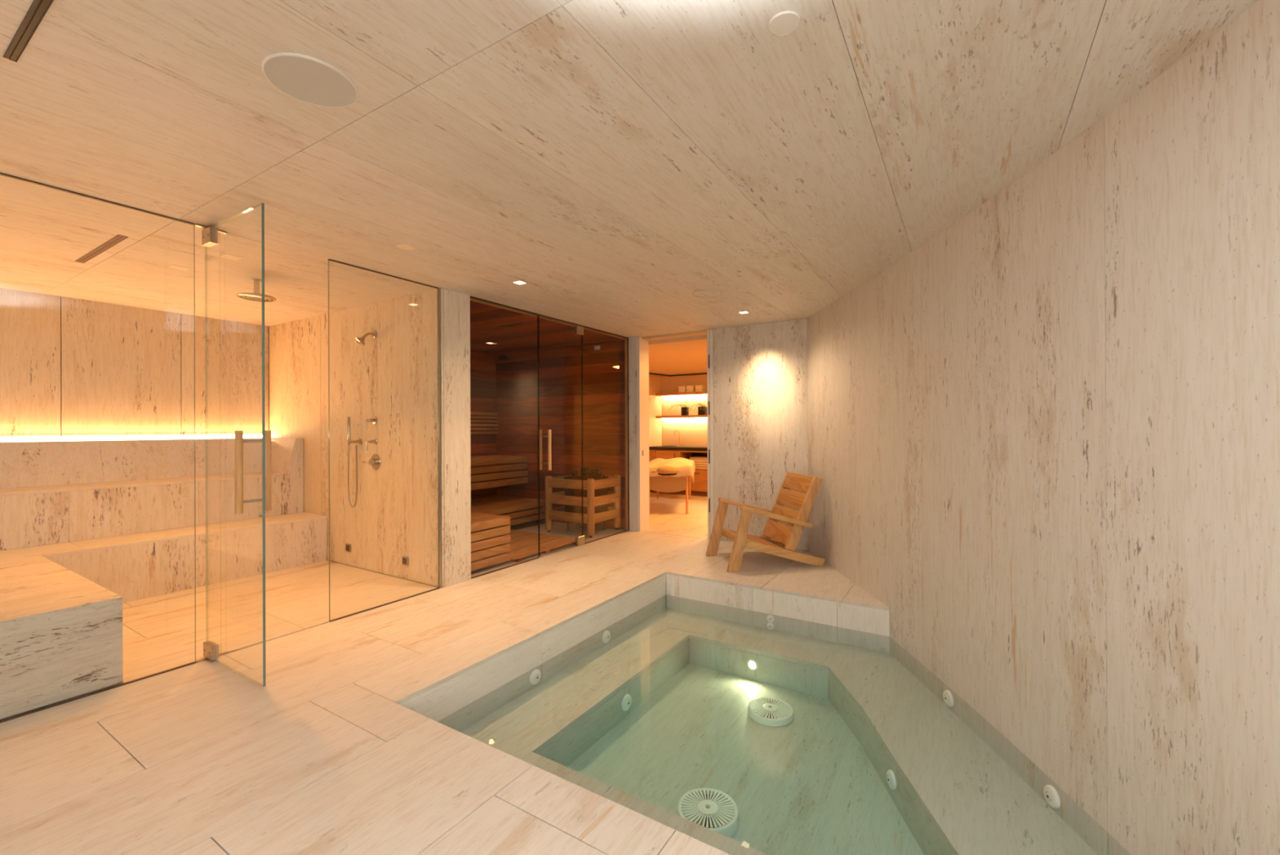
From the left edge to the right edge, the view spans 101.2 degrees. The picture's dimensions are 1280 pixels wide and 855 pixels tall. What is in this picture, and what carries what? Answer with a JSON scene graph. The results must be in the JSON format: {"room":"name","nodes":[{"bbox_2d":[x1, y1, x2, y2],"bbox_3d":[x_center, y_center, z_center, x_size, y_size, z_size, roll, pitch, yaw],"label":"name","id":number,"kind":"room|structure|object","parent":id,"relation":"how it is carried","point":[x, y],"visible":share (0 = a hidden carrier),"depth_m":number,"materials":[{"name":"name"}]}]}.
{"room":"indoor spa","nodes":[
{"label":"indoor spa","id":0,"kind":"room"},
{"bbox_2d":[0,287,269,550],"bbox_3d":[-5.299,0.094,4.100,0.167,2.450,4.250,0,0,32],"label":"wall","id":1,"kind":"structure","parent":0,"point":[69,366],"depth_m":4.84,"materials":[{"name":"stone"}]},
{"bbox_2d":[0,434,262,441],"bbox_3d":[-5.146,0.121,4.076,0.108,0.085,4.050,0,0,32],"label":"led strip","id":2,"kind":"object","parent":1,"relation":"attached to","point":[227,436],"visible":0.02,"depth_m":4.78,"materials":[{"name":"plastic"}]},
{"bbox_2d":[269,288,471,587],"bbox_3d":[-2.837,0.086,5.212,3.070,2.450,0.290,0,0,32],"label":"wall partition","id":3,"kind":"structure","parent":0,"point":[392,378],"depth_m":4.67,"materials":[{"name":"stone"}]},
{"bbox_2d":[345,543,351,551],"bbox_3d":[-2.767,1.141,4.986,0.074,0.074,0.019,0,0,32],"label":"jet","id":4,"kind":"object","parent":3,"relation":"attached to","point":[348,546],"visible":1,"depth_m":4.97,"materials":[{"name":"silver metal"}]},
{"bbox_2d":[346,416,362,506],"bbox_3d":[-2.643,0.320,4.873,0.135,0.837,0.069,0,0,12],"label":"shower","id":5,"kind":"object","parent":3,"relation":"attached to","point":[360,441],"visible":1,"depth_m":4.85,"materials":[{"name":"silver metal"}]},
{"bbox_2d":[355,438,362,444],"bbox_3d":[-2.609,0.132,4.867,0.052,0.052,0.052,0,0,32],"label":"wall outlet","id":6,"kind":"object","parent":5,"relation":"attached to","point":[360,441],"depth_m":4.86,"materials":[{"name":"silver metal"}]},
{"bbox_2d":[354,330,377,345],"bbox_3d":[-2.455,-0.804,4.697,0.094,0.150,0.176,0,0,32],"label":"shower","id":7,"kind":"object","parent":3,"relation":"attached to","point":[360,340],"visible":1,"depth_m":4.67,"materials":[{"name":"silver metal"}]},
{"bbox_2d":[364,416,377,430],"bbox_3d":[-2.429,-0.038,4.729,0.076,0.128,0.096,0,0,32],"label":"shower valve","id":8,"kind":"object","parent":3,"relation":"attached to","point":[374,420],"visible":1,"depth_m":4.74,"materials":[{"name":"silver metal"}]},
{"bbox_2d":[362,453,380,469],"bbox_3d":[-2.413,0.309,4.720,0.144,0.144,0.093,0,0,32],"label":"shower mixer","id":9,"kind":"object","parent":3,"relation":"attached to","point":[375,461],"visible":1,"depth_m":4.73,"materials":[{"name":"silver metal"}]},
{"bbox_2d":[365,438,377,451],"bbox_3d":[-2.413,0.159,4.719,0.052,0.116,0.096,0,0,32],"label":"shower valve","id":10,"kind":"object","parent":3,"relation":"attached to","point":[375,441],"visible":1,"depth_m":4.71,"materials":[{"name":"silver metal"}]},
{"bbox_2d":[402,555,408,565],"bbox_3d":[-2.019,1.145,4.520,0.074,0.074,0.019,0,0,32],"label":"jet","id":11,"kind":"object","parent":3,"relation":"attached to","point":[405,559],"visible":1,"depth_m":4.50,"materials":[{"name":"silver metal"}]},
{"bbox_2d":[470,297,626,339],"bbox_3d":[-0.828,-1.120,5.609,0.017,0.027,2.505,0,0,32],"label":"trim","id":12,"kind":"structure","parent":3,"relation":"attached to","point":[471,300],"depth_m":5.32,"materials":[{"name":"brown wood"}]},
{"bbox_2d":[0,492,888,854],"bbox_3d":[-0.052,1.345,4.159,8.900,0.090,12.400,0,0,32],"label":"floor","id":13,"kind":"structure","parent":0,"point":[325,757],"depth_m":2.29,"materials":[{"name":"stone"}]},
{"bbox_2d":[0,172,195,722],"bbox_3d":[-3.129,0.088,1.879,0.018,2.440,2.467,0,0,32],"label":"glass screen","id":14,"kind":"object","parent":13,"relation":"on","point":[1,173],"visible":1,"depth_m":2.72,"materials":[{"name":"clear glass"}]},
{"bbox_2d":[0,437,327,719],"bbox_3d":[-3.912,0.712,3.308,2.775,1.203,4.072,0,0,32],"label":"stone bench","id":15,"kind":"object","parent":13,"relation":"on","point":[61,602],"visible":0.89,"depth_m":4.16,"materials":[{"name":"stone"}]},
{"bbox_2d":[194,202,271,686],"bbox_3d":[-2.179,0.086,2.819,0.698,2.440,0.162,0,0,32],"label":"door","id":16,"kind":"structure","parent":13,"relation":"on","point":[210,234],"depth_m":2.63,"materials":[{"name":"clear glass"}]},
{"bbox_2d":[328,258,441,621],"bbox_3d":[-1.861,0.086,3.913,0.020,2.440,0.878,0,0,32],"label":"glass screen","id":17,"kind":"object","parent":13,"relation":"on","point":[439,529],"visible":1,"depth_m":4.27,"materials":[{"name":"glass"}]},
{"bbox_2d":[471,511,510,571],"bbox_3d":[-2.076,1.071,5.253,1.650,0.435,0.515,0,0,32],"label":"bench","id":18,"kind":"object","parent":13,"relation":"on","point":[489,538],"visible":0.33,"depth_m":4.85,"materials":[{"name":"brown wood"}]},
{"bbox_2d":[470,295,539,578],"bbox_3d":[-1.244,0.085,4.902,0.024,2.440,0.857,0,0,32],"label":"glass screen","id":19,"kind":"object","parent":13,"relation":"on","point":[471,297],"visible":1,"depth_m":5.24,"materials":[{"name":"glass"}]},
{"bbox_2d":[471,494,545,525],"bbox_3d":[-2.177,1.160,6.772,1.030,0.300,1.925,0,0,32],"label":"bench","id":20,"kind":"object","parent":13,"relation":"on","point":[520,509],"visible":0.38,"depth_m":6.96,"materials":[{"name":"brown wood"}]},
{"bbox_2d":[505,528,575,561],"bbox_3d":[-1.416,1.281,5.770,1.121,0.050,1.030,0,0,32],"label":"duckboard","id":21,"kind":"object","parent":13,"relation":"on","point":[522,544],"visible":0.38,"depth_m":5.71,"materials":[{"name":"brown wood"}]},
{"bbox_2d":[538,314,584,555],"bbox_3d":[-0.825,0.082,5.575,0.157,2.436,0.712,0,0,32],"label":"door","id":22,"kind":"structure","parent":13,"relation":"on","point":[579,330],"depth_m":5.37,"materials":[{"name":"clear glass"}]},
{"bbox_2d":[545,474,621,537],"bbox_3d":[-0.716,0.957,6.650,0.747,0.695,0.643,0,0,32],"label":"guard","id":23,"kind":"object","parent":13,"relation":"on","point":[590,485],"visible":0.9,"depth_m":6.43,"materials":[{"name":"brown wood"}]},
{"bbox_2d":[564,466,608,531],"bbox_3d":[-0.681,0.901,6.651,0.453,0.807,0.407,0,0,32],"label":"heater","id":24,"kind":"object","parent":13,"relation":"on","point":[595,473],"visible":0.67,"depth_m":6.55,"materials":[{"name":"stone"}]},
{"bbox_2d":[564,475,608,479],"bbox_3d":[-0.680,0.664,6.653,0.420,0.080,0.370,0,0,32],"label":"basket","id":25,"kind":"object","parent":24,"relation":"on","point":[578,477],"depth_m":6.55,"materials":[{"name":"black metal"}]},
{"bbox_2d":[582,325,629,543],"bbox_3d":[-0.396,0.083,6.263,0.024,2.440,0.930,0,0,32],"label":"glass screen","id":26,"kind":"object","parent":13,"relation":"on","point":[591,328],"visible":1,"depth_m":6.58,"materials":[{"name":"glass"}]},
{"bbox_2d":[648,449,655,462],"bbox_3d":[0.373,0.827,10.705,0.192,0.765,0.560,0,0,32],"label":"base cabinet","id":27,"kind":"object","parent":13,"relation":"on","point":[651,452],"visible":0.2,"depth_m":10.46,"materials":[{"name":"brown wood"}]},
{"bbox_2d":[655,449,678,458],"bbox_3d":[0.663,0.826,10.502,0.505,0.765,0.597,0,0,32],"label":"base cabinet","id":28,"kind":"object","parent":13,"relation":"on","point":[664,454],"visible":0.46,"depth_m":10.28,"materials":[{"name":"brown wood"}]},
{"bbox_2d":[648,467,690,514],"bbox_3d":[0.498,0.951,8.612,0.680,0.708,2.035,0,0,7],"label":"massage table","id":29,"kind":"object","parent":13,"relation":"on","point":[664,482],"visible":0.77,"depth_m":7.97,"materials":[{"name":"brown wood"}]},
{"bbox_2d":[657,467,677,473],"bbox_3d":[0.403,0.631,7.755,0.310,0.070,0.310,0,0,7],"label":"headrest cover","id":30,"kind":"object","parent":29,"relation":"on","point":[664,470],"depth_m":7.64,"materials":[{"name":"fabric"}]},
{"bbox_2d":[648,457,695,482],"bbox_3d":[0.494,0.663,8.590,0.800,0.327,1.500,0,0,7],"label":"duvet","id":31,"kind":"object","parent":29,"relation":"on","point":[685,467],"visible":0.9,"depth_m":7.92,"materials":[{"name":"fabric"}]},
{"bbox_2d":[649,488,707,496],"bbox_3d":[1.331,1.253,10.108,2.448,0.095,0.440,0,0,32],"label":"plinth","id":32,"kind":"object","parent":13,"relation":"on","point":[681,492],"visible":0.07,"depth_m":10.10,"materials":[{"name":"wood"}]},
{"bbox_2d":[678,450,707,491],"bbox_3d":[1.200,0.823,10.168,0.750,0.765,0.597,0,0,32],"label":"base cabinet","id":33,"kind":"object","parent":13,"relation":"on","point":[700,476],"visible":0.27,"depth_m":9.95,"materials":[{"name":"brown wood"}]},
{"bbox_2d":[695,466,707,469],"bbox_3d":[1.203,0.783,10.211,0.400,0.046,0.320,0,0,32],"label":"folded towel","id":34,"kind":"object","parent":33,"relation":"on","point":[696,468],"visible":0.28,"depth_m":10.04,"materials":[{"name":"fabric"}]},
{"bbox_2d":[694,464,707,466],"bbox_3d":[1.208,0.736,10.208,0.388,0.043,0.320,0,0,32],"label":"folded towel","id":35,"kind":"object","parent":34,"relation":"on","point":[696,465],"visible":0.3,"depth_m":10.04,"materials":[{"name":"fabric"}]},
{"bbox_2d":[694,462,707,464],"bbox_3d":[1.203,0.690,10.211,0.376,0.045,0.320,0,0,32],"label":"folded towel","id":36,"kind":"object","parent":35,"relation":"on","point":[695,463],"visible":0.41,"depth_m":10.05,"materials":[{"name":"fabric"}]},
{"bbox_2d":[692,459,707,462],"bbox_3d":[1.208,0.642,10.208,0.400,0.048,0.320,0,0,32],"label":"folded towel","id":37,"kind":"object","parent":36,"relation":"on","point":[695,460],"visible":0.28,"depth_m":10.05,"materials":[{"name":"fabric"}]},
{"bbox_2d":[689,456,707,459],"bbox_3d":[1.202,0.591,10.211,0.388,0.050,0.320,0,0,32],"label":"folded towel","id":38,"kind":"object","parent":37,"relation":"on","point":[691,457],"visible":0.69,"depth_m":10.10,"materials":[{"name":"fabric"}]},
{"bbox_2d":[399,573,1130,854],"bbox_3d":[1.006,1.680,2.698,3.559,0.728,2.740,0,0,32],"label":"plunge pool","id":39,"kind":"object","parent":13,"relation":"in","point":[864,707],"visible":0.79,"depth_m":2.96,"materials":[{"name":"stone"}]},
{"bbox_2d":[529,669,541,684],"bbox_3d":[-0.650,1.563,3.291,0.022,0.090,0.090,0,0,32],"label":"jet","id":40,"kind":"object","parent":39,"relation":"attached to","point":[535,677],"visible":1,"depth_m":3.28,"materials":[{"name":"plastic"}]},
{"bbox_2d":[602,630,610,643],"bbox_3d":[-0.247,1.568,3.938,0.022,0.090,0.090,0,0,32],"label":"jet","id":41,"kind":"object","parent":39,"relation":"attached to","point":[606,635],"visible":1,"depth_m":3.92,"materials":[{"name":"plastic"}]},
{"bbox_2d":[621,693,631,711],"bbox_3d":[-0.081,1.754,3.352,0.022,0.100,0.100,0,0,32],"label":"jet","id":42,"kind":"object","parent":39,"relation":"attached to","point":[626,701],"visible":1,"depth_m":3.34,"materials":[{"name":"plastic"}]},
{"bbox_2d":[677,787,738,837],"bbox_3d":[0.319,1.813,2.473,0.284,0.066,0.284,0,0,32],"label":"drain","id":43,"kind":"object","parent":39,"relation":"in","point":[713,809],"visible":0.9,"depth_m":2.45,"materials":[{"name":"plastic"}]},
{"bbox_2d":[746,657,758,670],"bbox_3d":[0.821,1.731,3.841,0.084,0.084,0.016,0,0,32],"label":"pool light","id":44,"kind":"object","parent":39,"relation":"attached to","point":[752,663],"visible":1,"depth_m":3.84,"materials":[{"name":"glass"}]},
{"bbox_2d":[747,697,793,726],"bbox_3d":[0.838,1.820,3.381,0.284,0.052,0.284,0,0,32],"label":"drain","id":45,"kind":"object","parent":39,"relation":"in","point":[767,711],"visible":1,"depth_m":3.34,"materials":[{"name":"plastic"}]},
{"bbox_2d":[766,613,774,622],"bbox_3d":[1.046,1.532,4.216,0.062,0.062,0.022,0,0,32],"label":"jet","id":46,"kind":"object","parent":39,"relation":"attached to","point":[771,618],"visible":1,"depth_m":4.21,"materials":[{"name":"plastic"}]},
{"bbox_2d":[767,622,774,629],"bbox_3d":[1.045,1.592,4.216,0.060,0.060,0.022,0,0,32],"label":"jet","id":47,"kind":"object","parent":39,"relation":"attached to","point":[771,625],"visible":1,"depth_m":4.21,"materials":[{"name":"plastic"}]},
{"bbox_2d":[886,769,896,790],"bbox_3d":[1.236,1.738,2.595,0.022,0.084,0.084,0,0,1],"label":"jet","id":48,"kind":"object","parent":39,"relation":"attached to","point":[891,777],"visible":1,"depth_m":2.58,"materials":[{"name":"plastic"}]},
{"bbox_2d":[942,689,953,706],"bbox_3d":[1.769,1.560,3.028,0.022,0.088,0.088,0,0,1],"label":"jet","id":49,"kind":"object","parent":39,"relation":"attached to","point":[948,697],"visible":1,"depth_m":3.01,"materials":[{"name":"plastic"}]},
{"bbox_2d":[1043,784,1060,808],"bbox_3d":[1.736,1.561,2.225,0.022,0.084,0.084,0,0,4],"label":"jet","id":50,"kind":"object","parent":39,"relation":"attached to","point":[1051,794],"visible":1,"depth_m":2.21,"materials":[{"name":"plastic"}]},
{"bbox_2d":[706,471,825,572],"bbox_3d":[1.195,0.877,5.109,0.958,0.837,0.651,0,0,-11],"label":"lounge chair","id":51,"kind":"object","parent":13,"relation":"on","point":[786,539],"visible":1,"depth_m":4.94,"materials":[{"name":"brown wood"}]},
{"bbox_3d":[1.938,0.820,9.707,0.980,0.765,0.597,0,0,32],"label":"base cabinet","id":52,"kind":"object","parent":13,"relation":"on","visible":0},
{"bbox_2d":[648,445,707,450],"bbox_3d":[1.332,0.408,10.117,2.448,0.060,0.618,0,0,32],"label":"countertop","id":53,"kind":"structure","parent":52,"relation":"on","point":[654,447],"depth_m":10.18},
{"bbox_2d":[673,429,683,446],"bbox_3d":[0.776,0.208,10.665,0.211,0.345,0.048,0,0,32],"label":"tap","id":54,"kind":"object","parent":53,"relation":"on","point":[679,443],"visible":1,"depth_m":10.65,"materials":[{"name":"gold metal"}]},
{"bbox_2d":[470,350,497,498],"bbox_3d":[-2.845,0.093,6.889,0.060,2.440,2.530,0,0,32],"label":"wall","id":55,"kind":"structure","parent":0,"point":[482,365],"depth_m":7.71,"materials":[{"name":"brown wood"}]},
{"bbox_2d":[470,411,497,435],"bbox_3d":[-2.802,-0.062,6.859,0.043,0.350,2.475,0,0,32],"label":"slatted panel","id":56,"kind":"object","parent":55,"relation":"attached to","point":[488,417],"visible":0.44,"depth_m":7.67,"materials":[{"name":"brown wood"}]},
{"bbox_2d":[470,454,528,489],"bbox_3d":[-2.536,0.611,6.682,0.660,0.400,2.455,0,0,32],"label":"bench","id":57,"kind":"object","parent":55,"relation":"attached to","point":[476,460],"visible":0.36,"depth_m":7.10,"materials":[{"name":"brown wood"}]},
{"bbox_2d":[0,0,1258,354],"bbox_3d":[-1.093,-1.156,2.507,9.100,0.085,8.700,0,0,32],"label":"ceiling","id":58,"kind":"structure","parent":0,"point":[620,161],"depth_m":2.11,"materials":[{"name":"stone"}]},
{"bbox_2d":[3,0,53,62],"bbox_3d":[-1.265,-1.137,1.198,1.606,0.005,0.027,0,0,32],"label":"ceiling vent","id":59,"kind":"object","parent":58,"relation":"in","point":[38,9],"visible":1,"depth_m":1.50,"materials":[{"name":"black metal"}]},
{"bbox_2d":[75,234,128,262],"bbox_3d":[-3.434,-1.126,3.342,0.916,0.005,0.042,0,0,32],"label":"ceiling vent","id":60,"kind":"object","parent":58,"relation":"in","point":[117,238],"visible":1,"depth_m":3.32,"materials":[{"name":"metal"}]},
{"bbox_2d":[168,264,191,271],"bbox_3d":[-3.253,-1.128,3.712,0.100,0.003,0.100,0,0,32],"label":"square fitting","id":61,"kind":"object","parent":58,"relation":"attached to","point":[173,266],"visible":1,"depth_m":3.70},
{"bbox_2d":[218,253,243,260],"bbox_3d":[-2.710,-1.130,3.486,0.100,0.003,0.100,0,0,32],"label":"square fitting","id":62,"kind":"object","parent":58,"relation":"attached to","point":[225,255],"visible":1,"depth_m":3.48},
{"bbox_2d":[236,278,276,302],"bbox_3d":[-2.928,-1.057,4.017,0.248,0.146,0.248,0,0,32],"label":"shower","id":63,"kind":"object","parent":58,"relation":"attached to","point":[255,295],"visible":0.94,"depth_m":4.00,"materials":[{"name":"silver metal"}]},
{"bbox_2d":[261,52,358,107],"bbox_3d":[-1.081,-1.136,1.733,0.270,0.006,0.270,0,0,32],"label":"ceiling speaker","id":64,"kind":"object","parent":58,"relation":"attached to","point":[305,78],"visible":1,"depth_m":1.72},
{"bbox_2d":[396,244,414,250],"bbox_3d":[-1.475,-1.134,3.311,0.104,0.004,0.104,0,0,32],"label":"ceiling disc","id":65,"kind":"object","parent":58,"relation":"attached to","point":[404,246],"visible":1,"depth_m":3.30,"materials":[{"name":"white plastic"}]},
{"bbox_2d":[511,280,527,284],"bbox_3d":[-0.943,-1.135,4.122,0.086,0.004,0.086,0,0,32],"label":"recessed light","id":66,"kind":"object","parent":58,"relation":"in","point":[519,282],"visible":1,"depth_m":4.12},
{"bbox_2d":[692,288,723,297],"bbox_3d":[0.575,-1.140,4.472,0.256,0.006,0.256,0,0,32],"label":"ceiling speaker","id":67,"kind":"object","parent":58,"relation":"attached to","point":[704,292],"visible":1,"depth_m":4.47},
{"bbox_2d":[737,311,749,313],"bbox_3d":[1.030,-1.141,5.220,0.086,0.004,0.086,0,0,32],"label":"recessed light","id":68,"kind":"object","parent":58,"relation":"in","point":[741,312],"visible":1,"depth_m":5.21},
{"bbox_2d":[768,10,799,35],"bbox_3d":[0.408,-1.142,1.488,0.086,0.006,0.086,0,0,32],"label":"ceiling disc","id":69,"kind":"object","parent":58,"relation":"attached to","point":[784,23],"visible":1,"depth_m":1.48,"materials":[{"name":"white plastic"}]},
{"bbox_2d":[496,318,808,550],"bbox_3d":[-0.052,0.072,6.747,4.830,2.460,0.245,0,0,32],"label":"wall","id":70,"kind":"structure","parent":0,"point":[760,371],"depth_m":6.63,"materials":[{"name":"tile"}]},
{"bbox_2d":[594,345,599,350],"bbox_3d":[-0.562,-1.048,6.912,0.090,0.050,0.012,0,0,32],"label":"thermometer","id":71,"kind":"object","parent":70,"relation":"attached to","point":[597,347],"visible":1,"depth_m":6.91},
{"bbox_2d":[624,338,627,530],"bbox_3d":[-0.172,0.085,6.654,0.017,2.435,0.040,0,0,32],"label":"trim","id":72,"kind":"structure","parent":70,"relation":"attached to","point":[625,340],"depth_m":6.64,"materials":[{"name":"brown wood"}]},
{"bbox_2d":[641,329,706,341],"bbox_3d":[0.476,-1.138,6.460,1.060,0.045,0.170,0,0,32],"label":"trim","id":73,"kind":"structure","parent":70,"relation":"attached to","point":[704,331],"depth_m":6.42,"materials":[{"name":"paint"}]},
{"bbox_2d":[636,328,714,538],"bbox_3d":[0.458,0.082,6.438,1.032,2.435,0.230,0,0,32],"label":"door frame","id":74,"kind":"structure","parent":70,"relation":"in","point":[642,346],"depth_m":6.61,"materials":[{"name":"white paint"}]},
{"bbox_2d":[648,374,662,446],"bbox_3d":[-0.569,0.097,9.529,0.150,2.420,3.930,0,0,32],"label":"wall","id":75,"kind":"structure","parent":0,"point":[655,381],"depth_m":10.80,"materials":[{"name":"paint"}]},
{"bbox_2d":[648,334,706,376],"bbox_3d":[1.185,-1.096,8.428,4.300,0.050,3.940,0,0,32],"label":"ceiling","id":76,"kind":"structure","parent":0,"point":[682,355],"depth_m":7.84,"materials":[{"name":"paint"}]},
{"bbox_2d":[648,372,706,376],"bbox_3d":[0.990,-1.056,10.202,2.587,0.034,1.010,0,0,1],"label":"track","id":77,"kind":"object","parent":76,"relation":"attached to","point":[649,372],"visible":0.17,"depth_m":10.47,"materials":[{"name":"black metal"}]},
{"bbox_2d":[661,373,707,446],"bbox_3d":[2.192,0.087,10.035,4.300,2.420,0.150,0,0,32],"label":"wall","id":78,"kind":"structure","parent":0,"point":[693,431],"depth_m":10.77,"materials":[{"name":"paint"}]},
{"bbox_2d":[655,391,706,396],"bbox_3d":[1.429,-0.675,10.280,2.450,0.060,0.240,0,0,32],"label":"wall shelf","id":79,"kind":"object","parent":78,"relation":"attached to","point":[700,393],"visible":0.41,"depth_m":10.53,"materials":[{"name":"brown wood"}]},
{"bbox_2d":[656,414,706,418],"bbox_3d":[1.430,-0.215,10.280,2.450,0.060,0.240,0,0,32],"label":"wall shelf","id":80,"kind":"object","parent":78,"relation":"attached to","point":[688,415],"visible":0.41,"depth_m":10.52,"materials":[{"name":"brown wood"}]},
{"bbox_2d":[668,400,693,415],"bbox_3d":[0.805,-0.396,10.585,0.539,0.308,0.268,0,0,32],"label":"potted plant","id":81,"kind":"object","parent":80,"relation":"on","point":[684,411],"visible":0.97,"depth_m":10.55,"materials":[{"name":"green plant"}]},
{"bbox_2d":[685,399,706,414],"bbox_3d":[1.165,-0.394,10.341,0.592,0.301,0.283,0,0,32],"label":"potted plant","id":82,"kind":"object","parent":80,"relation":"on","point":[702,410],"visible":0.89,"depth_m":10.34,"materials":[{"name":"green plant"}]},
{"bbox_2d":[806,0,1279,854],"bbox_3d":[1.406,0.273,1.070,0.763,2.885,9.267,0,0,9],"label":"wall","id":83,"kind":"structure","parent":0,"point":[1044,436],"depth_m":1.95,"materials":[{"name":"stone"}]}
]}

